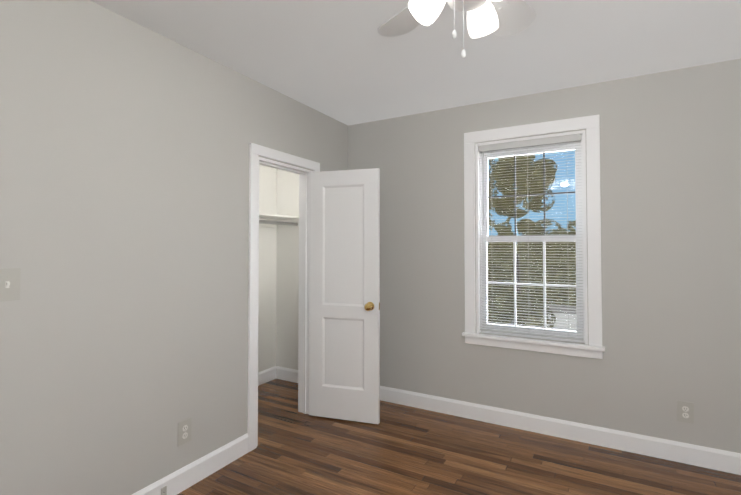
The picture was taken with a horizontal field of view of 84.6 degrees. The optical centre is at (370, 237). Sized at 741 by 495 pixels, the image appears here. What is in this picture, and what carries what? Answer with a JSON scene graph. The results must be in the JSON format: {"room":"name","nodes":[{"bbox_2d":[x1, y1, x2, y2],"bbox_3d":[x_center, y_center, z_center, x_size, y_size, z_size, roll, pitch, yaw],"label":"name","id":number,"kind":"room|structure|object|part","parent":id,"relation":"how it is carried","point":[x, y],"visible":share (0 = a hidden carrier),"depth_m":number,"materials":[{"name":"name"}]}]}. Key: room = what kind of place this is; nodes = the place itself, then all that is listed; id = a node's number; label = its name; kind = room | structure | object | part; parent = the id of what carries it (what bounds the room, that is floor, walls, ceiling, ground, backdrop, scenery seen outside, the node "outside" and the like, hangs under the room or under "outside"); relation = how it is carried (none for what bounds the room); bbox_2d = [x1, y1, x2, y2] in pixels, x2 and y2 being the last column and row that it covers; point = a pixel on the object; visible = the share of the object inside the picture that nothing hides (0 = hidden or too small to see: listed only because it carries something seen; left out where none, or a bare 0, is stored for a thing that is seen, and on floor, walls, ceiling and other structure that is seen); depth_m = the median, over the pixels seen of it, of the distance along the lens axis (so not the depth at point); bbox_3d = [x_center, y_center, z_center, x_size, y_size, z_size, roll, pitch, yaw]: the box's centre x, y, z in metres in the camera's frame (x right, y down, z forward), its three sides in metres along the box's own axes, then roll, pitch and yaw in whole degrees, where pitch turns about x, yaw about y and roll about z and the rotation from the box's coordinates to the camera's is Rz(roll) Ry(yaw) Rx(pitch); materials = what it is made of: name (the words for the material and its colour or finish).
{"room":"empty bedroom","nodes":[
{"label":"empty bedroom","id":0,"kind":"room"},
{"bbox_2d":[0,0,347,494],"bbox_3d":[-1.262,0.150,1.951,0.120,2.440,4.120,-1,-1,29],"label":"wall","id":1,"kind":"structure","parent":0,"point":[124,194],"depth_m":1.95,"materials":[{"name":"beige paint"}]},
{"bbox_2d":[0,268,20,301],"bbox_3d":[-1.397,0.182,1.568,0.017,0.126,0.082,-1,-1,29],"label":"light switch","id":2,"kind":"object","parent":1,"relation":"attached to","point":[10,284],"visible":1,"depth_m":1.58,"materials":[{"name":"grey plastic"}]},
{"bbox_2d":[178,418,191,445],"bbox_3d":[-1.020,1.067,2.235,0.008,0.126,0.082,-1,-1,29],"label":"electrical outlet","id":3,"kind":"object","parent":1,"relation":"attached to","point":[184,431],"visible":1,"depth_m":2.23,"materials":[{"name":"grey plastic"}]},
{"bbox_2d":[132,433,248,494],"bbox_3d":[-1.116,1.313,2.050,0.014,0.120,1.330,-1,-1,29],"label":"baseboard","id":4,"kind":"structure","parent":1,"relation":"attached to","point":[188,475],"depth_m":2.31,"materials":[{"name":"white wood"}]},
{"bbox_2d":[161,486,166,494],"bbox_3d":[-1.069,1.318,2.108,0.010,0.046,0.030,-1,-1,29],"label":"outlet","id":5,"kind":"object","parent":4,"relation":"attached to","point":[163,490],"visible":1,"depth_m":2.11,"materials":[{"name":"grey"}]},
{"bbox_2d":[247,143,319,451],"bbox_3d":[-0.667,0.389,3.017,0.160,2.010,0.760,-1,-1,29],"label":"trim","id":6,"kind":"structure","parent":1,"relation":"attached to","point":[256,151],"depth_m":2.68,"materials":[{"name":"white wood"}]},
{"bbox_2d":[257,157,312,445],"bbox_3d":[-0.667,0.426,3.016,0.124,1.936,0.611,-1,-1,29],"label":"door frame","id":7,"kind":"structure","parent":1,"relation":"attached to","point":[303,321],"depth_m":3.26,"materials":[{"name":"white wood"}]},
{"bbox_2d":[309,168,379,423],"bbox_3d":[-0.209,0.433,3.134,0.577,1.903,0.182,0,-1,17],"label":"closet door","id":8,"kind":"structure","parent":1,"relation":"in","point":[344,306],"depth_m":3.12,"materials":[{"name":"painted wood"},{"name":"brass"}]},
{"bbox_3d":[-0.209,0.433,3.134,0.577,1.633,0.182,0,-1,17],"label":"knob","id":9,"kind":"part","parent":8,"relation":"part of","materials":[{"name":"gold metal"}]},
{"bbox_2d":[258,165,276,371],"bbox_3d":[-1.514,0.180,3.265,0.120,2.440,2.070,-1,-1,29],"label":"wall","id":10,"kind":"structure","parent":0,"point":[267,278],"depth_m":4.03,"materials":[{"name":"white paint"}]},
{"bbox_2d":[258,366,297,385],"bbox_3d":[-1.111,1.336,3.083,0.736,0.120,1.950,-1,-1,29],"label":"baseboard","id":11,"kind":"structure","parent":10,"relation":"attached to","point":[277,372],"depth_m":4.01,"materials":[{"name":"white wood"}]},
{"bbox_2d":[259,213,298,227],"bbox_3d":[-1.292,-0.169,3.218,0.320,0.104,1.946,-1,-1,29],"label":"closet shelf","id":12,"kind":"object","parent":10,"relation":"attached to","point":[267,220],"visible":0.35,"depth_m":3.93,"materials":[{"name":"white paint"}]},
{"bbox_3d":[-1.188,-0.148,3.159,0.032,0.032,1.907,-1,-1,29],"label":"rod","id":13,"kind":"part","parent":12,"relation":"part of","materials":[{"name":"silver metal"}]},
{"bbox_2d":[90,0,740,125],"bbox_3d":[-0.062,-1.132,1.401,4.500,0.100,4.280,-1,-1,29],"label":"ceiling","id":14,"kind":"structure","parent":0,"point":[344,62],"depth_m":2.27,"materials":[{"name":"paint"}]},
{"bbox_2d":[378,0,535,57],"bbox_3d":[0.322,-0.809,1.242,0.840,0.553,0.849,-1,-1,29],"label":"ceiling fan","id":15,"kind":"object","parent":14,"relation":"hanging from","point":[502,18],"visible":1,"depth_m":1.33,"materials":[{"name":"painted wood"},{"name":"metal"},{"name":"glass"}]},
{"bbox_2d":[177,379,740,494],"bbox_3d":[-0.062,1.407,1.345,4.500,0.100,4.280,-1,-1,29],"label":"floor","id":16,"kind":"structure","parent":0,"point":[399,449],"depth_m":2.49,"materials":[{"name":"brown wood"}]},
{"bbox_2d":[276,59,740,452],"bbox_3d":[0.942,0.177,3.172,4.500,2.440,0.160,-1,-1,29],"label":"wall","id":17,"kind":"structure","parent":0,"point":[670,167],"depth_m":2.70,"materials":[{"name":"beige paint"}]},
{"bbox_2d":[464,115,601,346],"bbox_3d":[1.192,-0.044,3.050,0.930,1.560,0.218,-1,-1,29],"label":"window","id":18,"kind":"structure","parent":17,"relation":"in","point":[580,239],"depth_m":2.97,"materials":[{"name":"white wood"}]},
{"bbox_2d":[479,134,582,340],"bbox_3d":[1.154,-0.002,2.981,0.704,1.427,0.042,-1,-1,29],"label":"window blinds","id":19,"kind":"object","parent":18,"relation":"attached to","point":[533,143],"visible":0.96,"depth_m":2.97,"materials":[{"name":"grey plastic"}]},
{"bbox_3d":[1.191,0.017,3.047,0.628,1.303,0.044,-1,-1,29],"label":"glass","id":20,"kind":"part","parent":18,"relation":"part of","materials":[{"name":"clear glass"}]},
{"bbox_2d":[462,332,604,358],"bbox_3d":[1.147,0.775,2.952,0.960,0.084,0.090,-1,-1,29],"label":"window sill","id":21,"kind":"structure","parent":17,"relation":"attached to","point":[573,349],"depth_m":2.90,"materials":[{"name":"white wood"}]},
{"bbox_2d":[380,386,740,474],"bbox_3d":[1.257,1.331,2.870,3.360,0.120,0.014,-1,-1,29],"label":"baseboard","id":22,"kind":"structure","parent":17,"relation":"attached to","point":[696,455],"depth_m":2.78,"materials":[{"name":"white wood"}]},
{"bbox_2d":[677,400,693,423],"bbox_3d":[1.936,1.073,2.501,0.082,0.126,0.008,-1,-1,29],"label":"electrical outlet","id":23,"kind":"object","parent":17,"relation":"attached to","point":[685,411],"visible":1,"depth_m":2.50,"materials":[{"name":"grey plastic"}]},
{"label":"outside","id":24,"kind":"structure","parent":0,"visible":0},
{"bbox_2d":[488,150,576,313],"bbox_3d":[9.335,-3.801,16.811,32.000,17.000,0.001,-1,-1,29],"label":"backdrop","id":25,"kind":"structure","parent":24,"point":[562,212],"depth_m":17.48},
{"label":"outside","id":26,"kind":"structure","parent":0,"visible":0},
{"bbox_2d":[542,313,576,330],"bbox_3d":[5.511,3.095,9.801,32.000,0.100,15.500,-1,-1,29],"label":"street","id":27,"kind":"structure","parent":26,"point":[565,320],"depth_m":15.36,"materials":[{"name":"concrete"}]},
{"bbox_2d":[488,291,530,324],"bbox_3d":[3.419,2.441,14.791,4.300,1.430,1.790,-1,-1,29],"label":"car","id":28,"kind":"object","parent":27,"relation":"on","point":[513,314],"depth_m":13.19,"materials":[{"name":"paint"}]},
{"bbox_2d":[488,154,562,328],"bbox_3d":[2.485,0.652,6.803,1.370,4.655,1.188,-1,-1,29],"label":"tree","id":29,"kind":"object","parent":27,"relation":"on","point":[505,228],"depth_m":6.57,"materials":[{"name":"green plant"}]}
]}

